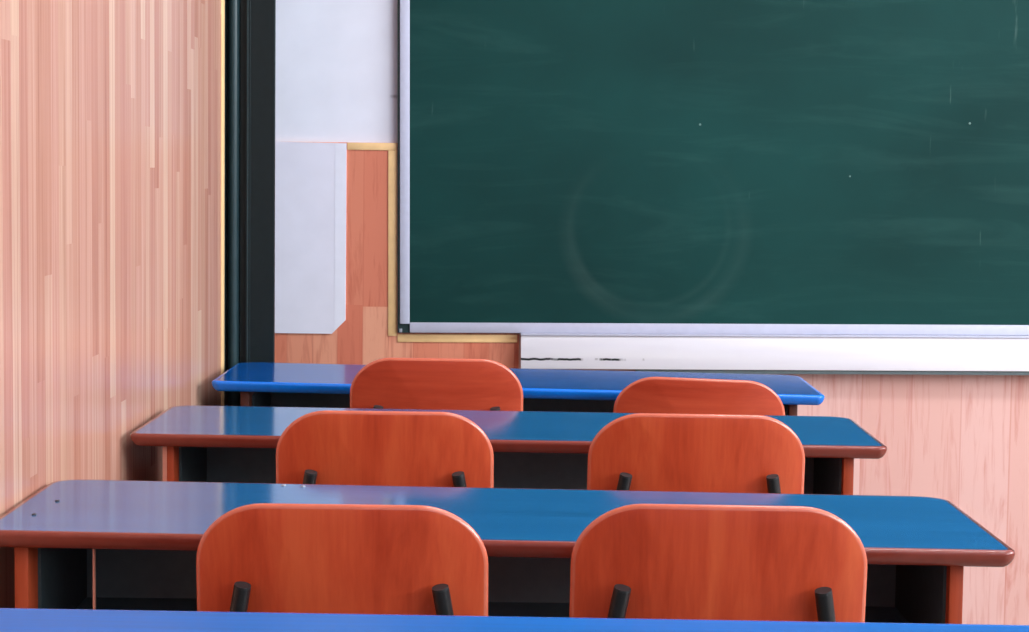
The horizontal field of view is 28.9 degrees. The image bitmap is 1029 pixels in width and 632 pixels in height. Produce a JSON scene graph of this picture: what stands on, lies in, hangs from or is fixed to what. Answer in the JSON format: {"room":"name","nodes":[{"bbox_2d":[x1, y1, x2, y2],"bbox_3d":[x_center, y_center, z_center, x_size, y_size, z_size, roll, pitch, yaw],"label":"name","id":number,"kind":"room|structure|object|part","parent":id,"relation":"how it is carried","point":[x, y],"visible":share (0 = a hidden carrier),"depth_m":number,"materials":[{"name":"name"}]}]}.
{"room":"classroom","nodes":[
{"label":"classroom","id":0,"kind":"room"},
{"bbox_2d":[0,0,226,607],"bbox_3d":[-0.726,-0.614,0.256,0.120,3.600,9.800,1,4,0],"label":"wall","id":1,"kind":"structure","parent":0,"point":[110,110],"depth_m":3.27,"materials":[{"name":"brown wood"}]},
{"bbox_2d":[221,0,224,405],"bbox_3d":[-0.711,-0.933,4.526,0.103,3.600,0.035,1,4,0],"label":"trim","id":2,"kind":"structure","parent":1,"relation":"attached to","point":[222,1],"depth_m":4.57,"materials":[{"name":"beige wood"}]},
{"bbox_2d":[275,0,1028,624],"bbox_3d":[1.975,-0.951,5.197,5.514,3.600,0.130,1,4,0],"label":"wall","id":3,"kind":"structure","parent":0,"point":[961,440],"depth_m":5.21,"materials":[{"name":"pink wood"}]},
{"bbox_2d":[275,141,346,333],"bbox_3d":[-0.545,-0.203,5.187,0.214,0.498,0.006,1,4,0],"label":"poster board","id":4,"kind":"object","parent":3,"relation":"attached to","point":[310,177],"visible":0.84,"depth_m":5.18,"materials":[{"name":"white paper"}]},
{"bbox_2d":[347,143,396,149],"bbox_3d":[-0.369,-0.439,5.170,0.129,0.019,0.003,1,4,0],"label":"trim","id":5,"kind":"structure","parent":3,"relation":"attached to","point":[350,146],"depth_m":5.17,"materials":[{"name":"beige wood"}]},
{"bbox_2d":[388,150,396,335],"bbox_3d":[-0.317,-0.189,5.189,0.026,0.482,0.003,1,4,0],"label":"trim","id":6,"kind":"structure","parent":3,"relation":"attached to","point":[392,155],"depth_m":5.19,"materials":[{"name":"beige wood"}]},
{"bbox_2d":[398,334,516,342],"bbox_3d":[-0.149,0.059,5.207,0.313,0.023,0.003,1,4,0],"label":"trim","id":7,"kind":"structure","parent":3,"relation":"attached to","point":[401,337],"depth_m":5.21,"materials":[{"name":"beige wood"}]},
{"bbox_2d":[398,0,1028,335],"bbox_3d":[1.648,-0.621,5.148,3.900,1.350,0.016,0,4,0],"label":"chalkboard","id":8,"kind":"object","parent":3,"relation":"attached to","point":[823,167],"visible":1,"depth_m":5.16,"materials":[{"name":"green"}]},
{"bbox_3d":[1.646,0.038,5.192,3.838,0.027,0.005,0,4,0],"label":"frame rail","id":9,"kind":"part","parent":8,"relation":"part of","materials":[{"name":"silver metal"}]},
{"bbox_2d":[521,333,1028,374],"bbox_3d":[1.807,0.104,5.181,3.583,0.101,0.060,0,4,0],"label":"ledge","id":10,"kind":"object","parent":3,"relation":"attached to","point":[687,353],"visible":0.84,"depth_m":5.16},
{"bbox_3d":[1.973,1.264,0.394,5.624,0.100,10.100,1,4,0],"label":"floor","id":11,"kind":"structure","parent":0,"visible":0},
{"bbox_2d":[227,0,275,405],"bbox_3d":[-0.605,-0.937,4.594,0.112,3.600,0.042,1,4,0],"label":"door frame","id":12,"kind":"structure","parent":11,"relation":"on","point":[251,24],"depth_m":4.63,"materials":[{"name":"black paint"}]},
{"bbox_3d":[-0.645,-0.936,4.587,0.032,3.600,0.024,1,4,0],"label":"half round moulding","id":13,"kind":"part","parent":12,"relation":"part of","materials":[{"name":"teal paint"}]},
{"bbox_2d":[196,503,487,615],"bbox_3d":[-0.214,0.615,2.617,0.397,0.809,0.493,1,4,0],"label":"chair","id":14,"kind":"object","parent":11,"relation":"on","point":[260,557],"visible":0.86,"depth_m":2.40,"materials":[{"name":"orange wood"}]},
{"bbox_3d":[-0.380,0.671,2.432,0.098,0.701,0.082,-2,5,-28],"label":"post","id":15,"kind":"part","parent":14,"relation":"part of","materials":[{"name":"black metal"}]},
{"bbox_3d":[-0.046,0.675,2.432,0.094,0.701,0.080,3,5,29],"label":"post","id":16,"kind":"part","parent":14,"relation":"part of","materials":[{"name":"black metal"}]},
{"bbox_2d":[276,410,493,487],"bbox_3d":[-0.216,0.548,3.444,0.397,0.820,0.493,1,4,0],"label":"chair","id":17,"kind":"object","parent":11,"relation":"on","point":[332,447],"visible":0.27,"depth_m":3.23,"materials":[{"name":"orange wood"}]},
{"bbox_3d":[-0.382,0.605,3.260,0.098,0.711,0.082,-2,5,-28],"label":"post","id":18,"kind":"part","parent":17,"relation":"part of","materials":[{"name":"black metal"}]},
{"bbox_3d":[-0.049,0.609,3.259,0.094,0.711,0.080,3,5,30],"label":"post","id":19,"kind":"part","parent":17,"relation":"part of","materials":[{"name":"black metal"}]},
{"bbox_2d":[350,358,522,410],"bbox_3d":[-0.164,0.483,4.282,0.397,0.826,0.493,1,4,0],"label":"chair","id":20,"kind":"object","parent":11,"relation":"on","point":[384,383],"visible":0.28,"depth_m":4.07,"materials":[{"name":"orange wood"}]},
{"bbox_2d":[0,480,1014,623],"bbox_3d":[-0.025,0.636,2.725,1.300,0.757,0.420,1,4,0],"label":"student desk","id":21,"kind":"object","parent":11,"relation":"on","point":[77,544],"visible":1,"depth_m":2.75,"materials":[{"name":"teal laminate"}]},
{"bbox_3d":[-0.627,0.634,2.724,0.018,0.722,0.362,1,4,0],"label":"panel","id":22,"kind":"part","parent":21,"relation":"part of","materials":[{"name":"brown laminate"}]},
{"bbox_3d":[0.554,0.653,2.726,0.018,0.712,0.362,1,4,0],"label":"panel","id":23,"kind":"part","parent":21,"relation":"part of","materials":[{"name":"brown laminate"}]},
{"bbox_2d":[130,405,886,494],"bbox_3d":[-0.014,0.569,3.643,1.300,0.753,0.420,1,4,0],"label":"student desk","id":24,"kind":"object","parent":11,"relation":"on","point":[233,444],"visible":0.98,"depth_m":3.63,"materials":[{"name":"teal laminate"}]},
{"bbox_3d":[-0.599,0.567,3.647,0.018,0.719,0.362,1,4,0],"label":"panel","id":25,"kind":"part","parent":24,"relation":"part of","materials":[{"name":"brown laminate"}]},
{"bbox_3d":[0.573,0.584,3.638,0.018,0.714,0.362,1,4,0],"label":"panel","id":26,"kind":"part","parent":24,"relation":"part of","materials":[{"name":"brown laminate"}]},
{"bbox_2d":[0,608,1028,631],"bbox_3d":[0.023,0.701,1.895,1.300,0.752,0.420,1,4,0],"label":"student desk","id":27,"kind":"object","parent":11,"relation":"on","point":[11,619],"visible":1,"depth_m":2.04,"materials":[{"name":"blue laminate"}]},
{"bbox_2d":[212,362,824,415],"bbox_3d":[0.004,0.507,4.447,1.300,0.757,0.420,1,4,0],"label":"student desk","id":28,"kind":"object","parent":11,"relation":"on","point":[260,384],"visible":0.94,"depth_m":4.41,"materials":[{"name":"blue laminate"}]},
{"bbox_3d":[-0.577,0.505,4.450,0.018,0.723,0.362,1,4,0],"label":"panel","id":29,"kind":"part","parent":28,"relation":"part of","materials":[{"name":"brown laminate"}]},
{"bbox_3d":[0.590,0.526,4.444,0.018,0.710,0.362,1,4,0],"label":"panel","id":30,"kind":"part","parent":28,"relation":"part of","materials":[{"name":"brown laminate"}]},
{"bbox_2d":[587,413,804,493],"bbox_3d":[0.293,0.553,3.454,0.397,0.820,0.493,1,4,0],"label":"chair","id":31,"kind":"object","parent":11,"relation":"on","point":[638,451],"visible":0.3,"depth_m":3.24,"materials":[{"name":"orange wood"}]},
{"bbox_3d":[0.128,0.610,3.269,0.098,0.711,0.082,-2,5,-28],"label":"post","id":32,"kind":"part","parent":31,"relation":"part of","materials":[{"name":"black metal"}]},
{"bbox_3d":[0.461,0.614,3.269,0.094,0.711,0.080,3,5,29],"label":"post","id":33,"kind":"part","parent":31,"relation":"part of","materials":[{"name":"black metal"}]},
{"bbox_2d":[613,377,784,415],"bbox_3d":[0.378,0.505,4.323,0.397,0.789,0.493,1,4,0],"label":"chair","id":34,"kind":"object","parent":11,"relation":"on","point":[664,395],"visible":0.21,"depth_m":4.11,"materials":[{"name":"orange wood"}]},
{"bbox_2d":[569,504,866,621],"bbox_3d":[0.242,0.618,2.581,0.397,0.820,0.493,1,4,0],"label":"chair","id":35,"kind":"object","parent":11,"relation":"on","point":[634,561],"visible":0.94,"depth_m":2.37,"materials":[{"name":"orange wood"}]},
{"bbox_3d":[0.075,0.675,2.398,0.098,0.711,0.082,-2,5,-28],"label":"post","id":36,"kind":"part","parent":35,"relation":"part of","materials":[{"name":"black metal"}]},
{"bbox_3d":[0.408,0.679,2.395,0.094,0.711,0.080,3,5,30],"label":"post","id":37,"kind":"part","parent":35,"relation":"part of","materials":[{"name":"black metal"}]}
]}

